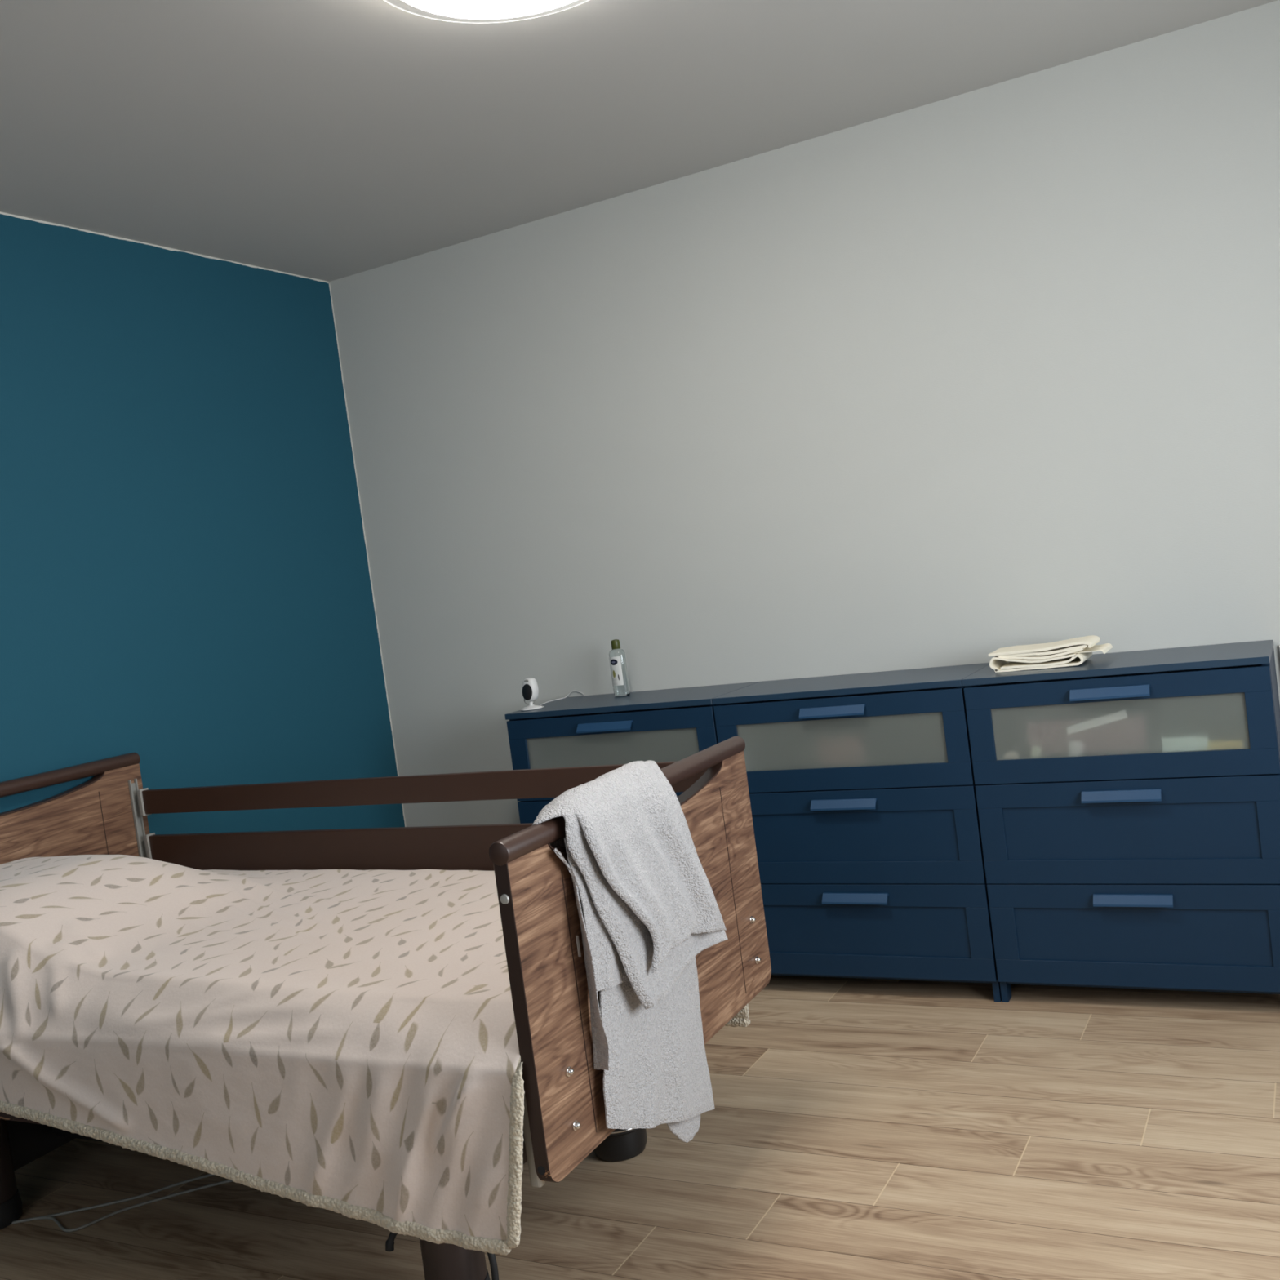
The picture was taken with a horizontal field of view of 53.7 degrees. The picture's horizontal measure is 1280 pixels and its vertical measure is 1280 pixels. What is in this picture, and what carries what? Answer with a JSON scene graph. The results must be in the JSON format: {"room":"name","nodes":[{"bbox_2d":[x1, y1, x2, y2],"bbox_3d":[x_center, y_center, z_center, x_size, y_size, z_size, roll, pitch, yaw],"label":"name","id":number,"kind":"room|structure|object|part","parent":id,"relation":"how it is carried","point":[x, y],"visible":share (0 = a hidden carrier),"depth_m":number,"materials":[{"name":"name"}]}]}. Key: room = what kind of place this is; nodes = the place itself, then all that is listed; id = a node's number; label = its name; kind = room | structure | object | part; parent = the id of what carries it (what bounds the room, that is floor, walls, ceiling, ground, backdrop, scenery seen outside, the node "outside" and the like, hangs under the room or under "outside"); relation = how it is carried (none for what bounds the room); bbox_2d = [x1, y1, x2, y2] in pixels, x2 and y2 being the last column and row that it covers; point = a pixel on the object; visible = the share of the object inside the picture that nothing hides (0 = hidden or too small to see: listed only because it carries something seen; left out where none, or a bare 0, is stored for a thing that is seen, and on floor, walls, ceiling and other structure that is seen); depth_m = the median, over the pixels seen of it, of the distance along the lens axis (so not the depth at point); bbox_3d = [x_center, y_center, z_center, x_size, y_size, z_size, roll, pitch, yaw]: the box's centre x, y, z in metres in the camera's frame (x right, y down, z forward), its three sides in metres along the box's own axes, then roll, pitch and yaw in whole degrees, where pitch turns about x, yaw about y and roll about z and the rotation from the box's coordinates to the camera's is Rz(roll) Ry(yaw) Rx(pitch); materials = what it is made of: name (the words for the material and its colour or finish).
{"room":"care home bedroom","nodes":[
{"label":"care home bedroom","id":0,"kind":"room"},
{"bbox_2d":[0,213,404,834],"bbox_3d":[-2.307,0.179,2.776,0.100,2.648,5.400,-6,3,28],"label":"wall","id":1,"kind":"structure","parent":0,"point":[185,586],"depth_m":4.20,"materials":[{"name":"teal paint"}]},
{"bbox_2d":[0,212,329,283],"bbox_3d":[-2.433,-1.133,2.688,0.002,0.008,5.200,-6,3,28],"label":"trim","id":2,"kind":"structure","parent":1,"relation":"attached to","point":[2,213],"depth_m":4.21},
{"bbox_2d":[328,282,405,826],"bbox_3d":[-1.052,-0.097,5.034,0.002,2.648,0.006,-6,3,28],"label":"trim","id":3,"kind":"structure","parent":1,"relation":"attached to","point":[329,282],"depth_m":5.02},
{"bbox_2d":[0,0,1277,281],"bbox_3d":[-0.536,-1.384,1.652,4.550,0.100,5.400,-6,3,28],"label":"ceiling","id":4,"kind":"structure","parent":0,"point":[328,140],"depth_m":3.38,"materials":[{"name":"paint"}]},
{"bbox_2d":[383,0,589,23],"bbox_3d":[-0.275,-1.378,2.522,0.569,0.060,0.569,-6,3,28],"label":"ceiling lamp","id":5,"kind":"object","parent":4,"relation":"attached to","point":[470,11],"visible":1,"depth_m":2.71,"materials":[{"name":"white plastic"}]},
{"bbox_2d":[402,0,576,19],"bbox_3d":[-0.274,-1.370,2.522,0.491,0.044,0.491,-6,3,28],"label":"diffuser","id":6,"kind":"object","parent":5,"relation":"attached to","point":[433,9],"depth_m":2.71,"materials":[{"name":"white plastic"}]},
{"bbox_2d":[0,974,1279,1279],"bbox_3d":[-0.188,1.288,1.784,4.350,0.001,5.200,-6,3,28],"label":"floor","id":7,"kind":"structure","parent":0,"point":[856,1128],"depth_m":2.81,"materials":[{"name":"laminate"}]},
{"bbox_2d":[9,1173,215,1225],"bbox_3d":[-1.280,1.363,3.078,0.738,0.007,0.046,-8,3,-18],"label":"power cable","id":8,"kind":"object","parent":7,"relation":"on","point":[208,1175],"visible":0.73,"depth_m":3.06,"materials":[{"name":"grey plastic"}]},
{"bbox_2d":[14,1179,232,1231],"bbox_3d":[-1.240,1.361,3.013,0.676,0.007,0.115,-8,3,-9],"label":"power cable","id":9,"kind":"object","parent":7,"relation":"on","point":[51,1218],"visible":0.88,"depth_m":3.03,"materials":[{"name":"grey plastic"}]},
{"bbox_2d":[0,736,771,1279],"bbox_3d":[-0.842,0.805,3.031,2.076,1.004,1.037,-6,3,27],"label":"hospital bed","id":10,"kind":"object","parent":7,"relation":"on","point":[564,1117],"visible":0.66,"depth_m":2.97,"materials":[{"name":"brown wood"}]},
{"bbox_3d":[-1.581,1.208,3.038,0.117,0.275,0.117,-6,3,27],"label":"leg","id":11,"kind":"part","parent":10,"relation":"part of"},
{"bbox_3d":[-1.764,0.712,3.491,0.028,0.582,1.030,-6,3,27],"label":"headboard","id":12,"kind":"part","parent":10,"relation":"part of","materials":[{"name":"brown wood"}]},
{"bbox_3d":[-0.643,0.579,3.453,1.950,0.135,0.022,-6,3,27],"label":"rail","id":13,"kind":"part","parent":10,"relation":"part of","materials":[{"name":"brown paint"}]},
{"bbox_2d":[0,854,750,1255],"bbox_3d":[-0.851,0.785,2.977,1.987,0.574,1.052,-6,3,27],"label":"blanket","id":14,"kind":"object","parent":10,"relation":"on","point":[344,1042],"visible":0.87,"depth_m":2.48,"materials":[{"name":"beige fabric"}]},
{"bbox_3d":[-0.451,1.135,2.423,0.080,0.054,0.018,-8,3,-11],"label":"brake lever","id":15,"kind":"part","parent":10,"relation":"part of","materials":[{"name":"black plastic"}]},
{"bbox_3d":[-0.665,0.409,3.445,1.950,0.073,0.022,-6,3,27],"label":"rail","id":16,"kind":"part","parent":10,"relation":"part of","materials":[{"name":"brown paint"}]},
{"bbox_3d":[-0.367,1.082,2.405,0.117,0.275,0.117,-6,3,27],"label":"leg","id":17,"kind":"part","parent":10,"relation":"part of","materials":[{"name":"brown metal"}]},
{"bbox_3d":[-0.839,0.950,3.036,1.920,0.085,0.950,-6,3,27],"label":"bed frame","id":18,"kind":"part","parent":10,"relation":"part of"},
{"bbox_2d":[593,1128,647,1161],"bbox_3d":[-0.053,1.158,2.993,0.184,0.104,0.184,-6,3,27],"label":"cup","id":19,"kind":"object","parent":10,"relation":"attached to","point":[622,1144],"depth_m":2.93,"materials":[{"name":"black plastic"}]},
{"bbox_2d":[532,760,728,1142],"bbox_3d":[0.016,0.639,2.449,0.170,0.785,0.568,-6,3,27],"label":"towel","id":20,"kind":"object","parent":10,"relation":"hanging from","point":[650,906],"visible":1,"depth_m":2.37,"materials":[{"name":"grey fabric"}]},
{"bbox_3d":[0.036,0.585,2.559,0.028,0.570,1.030,-6,3,27],"label":"footboard","id":21,"kind":"part","parent":10,"relation":"part of","materials":[{"name":"brown wood"}]},
{"bbox_2d":[504,681,759,823],"bbox_3d":[0.030,0.662,4.308,0.779,0.937,0.431,-6,3,28],"label":"dresser","id":22,"kind":"object","parent":7,"relation":"on","point":[674,724],"visible":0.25,"depth_m":4.15,"materials":[{"name":"blue wood"}]},
{"bbox_2d":[520,677,542,711],"bbox_3d":[-0.380,0.185,4.356,0.078,0.109,0.078,-6,3,28],"label":"security camera","id":23,"kind":"object","parent":22,"relation":"on","point":[530,686],"visible":1,"depth_m":4.34,"materials":[{"name":"white plastic"}]},
{"bbox_3d":[-0.388,0.179,4.344,0.042,0.056,0.007,-6,-3,31],"label":"plate","id":24,"kind":"part","parent":23,"relation":"part of","materials":[{"name":"black plastic"}]},
{"bbox_2d":[540,690,583,706],"bbox_3d":[-0.303,0.211,4.512,0.080,0.022,0.283,-6,3,28],"label":"power cable","id":25,"kind":"object","parent":22,"relation":"on","point":[572,691],"visible":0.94,"depth_m":4.60,"materials":[{"name":"white plastic"}]},
{"bbox_3d":[0.026,0.639,4.304,0.774,0.282,0.378,-6,3,28],"label":"drawer","id":26,"kind":"part","parent":22,"relation":"part of","materials":[{"name":"blue wood"}]},
{"bbox_3d":[-0.116,0.282,4.108,0.202,0.028,0.024,-6,3,28],"label":"handle","id":27,"kind":"part","parent":22,"relation":"part of","materials":[{"name":"blue metal"}]},
{"bbox_3d":[-0.010,0.359,4.290,0.774,0.276,0.378,-6,3,28],"label":"drawer","id":28,"kind":"part","parent":22,"relation":"part of","materials":[{"name":"blue wood"}]},
{"bbox_3d":[-0.092,0.376,4.131,0.648,0.151,0.004,-6,3,28],"label":"glass pane","id":29,"kind":"part","parent":22,"relation":"part of","materials":[{"name":"grey glass"}]},
{"bbox_2d":[608,639,630,696],"bbox_3d":[-0.075,0.096,4.419,0.064,0.198,0.047,-5,3,36],"label":"plastic bottle","id":30,"kind":"object","parent":22,"relation":"on","point":[617,659],"visible":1,"depth_m":4.40,"materials":[{"name":"white"}]},
{"bbox_3d":[-0.024,0.206,4.296,0.779,0.019,0.407,-6,3,28],"label":"panel","id":31,"kind":"part","parent":22,"relation":"part of","materials":[{"name":"blue wood"}]},
{"bbox_2d":[711,662,1001,1002],"bbox_3d":[0.712,0.591,3.937,0.779,0.937,0.431,-6,3,28],"label":"dresser","id":32,"kind":"object","parent":7,"relation":"on","point":[862,786],"visible":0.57,"depth_m":3.75,"materials":[{"name":"blue wood"}]},
{"bbox_3d":[0.567,0.211,3.738,0.202,0.028,0.024,-6,3,28],"label":"handle","id":33,"kind":"part","parent":32,"relation":"part of","materials":[{"name":"blue metal"}]},
{"bbox_3d":[0.590,0.306,3.760,0.648,0.151,0.004,-6,3,28],"label":"glass pane","id":34,"kind":"part","parent":32,"relation":"part of","materials":[{"name":"grey"}]},
{"bbox_3d":[0.603,0.488,3.752,0.202,0.028,0.024,-6,3,28],"label":"handle","id":35,"kind":"part","parent":32,"relation":"part of","materials":[{"name":"blue metal"}]},
{"bbox_3d":[0.673,0.288,3.919,0.774,0.276,0.378,-6,3,28],"label":"drawer","id":36,"kind":"part","parent":32,"relation":"part of","materials":[{"name":"blue wood"}]},
{"bbox_3d":[0.659,0.135,3.925,0.779,0.019,0.407,-6,3,28],"label":"panel","id":37,"kind":"part","parent":32,"relation":"part of","materials":[{"name":"blue wood"}]},
{"bbox_3d":[0.640,0.770,3.765,0.202,0.028,0.024,-6,3,28],"label":"handle","id":38,"kind":"part","parent":32,"relation":"part of","materials":[{"name":"blue metal"}]},
{"bbox_3d":[0.627,0.587,3.775,0.648,0.154,0.008,-6,3,28],"label":"panel","id":39,"kind":"part","parent":32,"relation":"part of","materials":[{"name":"blue wood"}]},
{"bbox_3d":[0.664,0.869,3.789,0.648,0.154,0.008,-6,3,28],"label":"panel","id":40,"kind":"part","parent":32,"relation":"part of","materials":[{"name":"blue wood"}]},
{"bbox_3d":[0.709,0.568,3.933,0.774,0.282,0.378,-6,3,28],"label":"drawer","id":41,"kind":"part","parent":32,"relation":"part of","materials":[{"name":"blue wood"}]},
{"bbox_3d":[0.746,0.850,3.947,0.774,0.282,0.378,-6,3,28],"label":"drawer","id":42,"kind":"part","parent":32,"relation":"part of","materials":[{"name":"blue wood"}]},
{"bbox_2d":[961,640,1279,1002],"bbox_3d":[1.395,0.521,3.567,0.779,0.937,0.431,-6,3,28],"label":"dresser","id":43,"kind":"object","parent":7,"relation":"on","point":[1128,802],"visible":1,"depth_m":3.39,"materials":[{"name":"blue wood"}]},
{"bbox_2d":[988,635,1112,672],"bbox_3d":[1.180,0.038,3.631,0.316,0.068,0.180,-6,3,28],"label":"folded cloth","id":44,"kind":"object","parent":43,"relation":"on","point":[1064,653],"visible":1,"depth_m":3.58,"materials":[{"name":"beige fabric"}]},
{"bbox_3d":[1.250,0.141,3.367,0.202,0.028,0.024,-6,3,28],"label":"handle","id":45,"kind":"part","parent":43,"relation":"part of","materials":[{"name":"blue metal"}]},
{"bbox_3d":[1.341,0.065,3.555,0.779,0.019,0.407,-6,3,28],"label":"panel","id":46,"kind":"part","parent":43,"relation":"part of","materials":[{"name":"blue wood"}]},
{"bbox_3d":[1.273,0.235,3.390,0.648,0.151,0.004,-6,3,28],"label":"glass pane","id":47,"kind":"part","parent":43,"relation":"part of","materials":[{"name":"grey glass"}]},
{"bbox_3d":[1.286,0.417,3.381,0.202,0.028,0.024,-6,3,28],"label":"handle","id":48,"kind":"part","parent":43,"relation":"part of","materials":[{"name":"blue metal"}]},
{"bbox_3d":[1.355,0.218,3.549,0.774,0.276,0.378,-6,3,28],"label":"drawer","id":49,"kind":"part","parent":43,"relation":"part of","materials":[{"name":"blue wood"}]},
{"bbox_3d":[1.392,0.497,3.563,0.774,0.282,0.378,-6,3,28],"label":"drawer","id":50,"kind":"part","parent":43,"relation":"part of","materials":[{"name":"blue wood"}]},
{"bbox_3d":[1.310,0.516,3.405,0.648,0.154,0.008,-6,3,28],"label":"panel","id":51,"kind":"part","parent":43,"relation":"part of","materials":[{"name":"blue wood"}]},
{"bbox_3d":[1.323,0.699,3.395,0.202,0.028,0.024,-6,3,28],"label":"handle","id":52,"kind":"part","parent":43,"relation":"part of","materials":[{"name":"blue metal"}]},
{"bbox_3d":[1.429,0.779,3.577,0.774,0.282,0.378,-6,3,28],"label":"drawer","id":53,"kind":"part","parent":43,"relation":"part of","materials":[{"name":"blue wood"}]},
{"bbox_3d":[1.347,0.798,3.418,0.648,0.154,0.008,-6,3,28],"label":"panel","id":54,"kind":"part","parent":43,"relation":"part of","materials":[{"name":"blue wood"}]},
{"bbox_2d":[329,0,1279,826],"bbox_3d":[0.920,-0.304,4.024,4.450,2.648,0.100,-6,3,28],"label":"wall","id":55,"kind":"structure","parent":0,"point":[962,379],"depth_m":4.04,"materials":[{"name":"light grey paint"}]}
]}

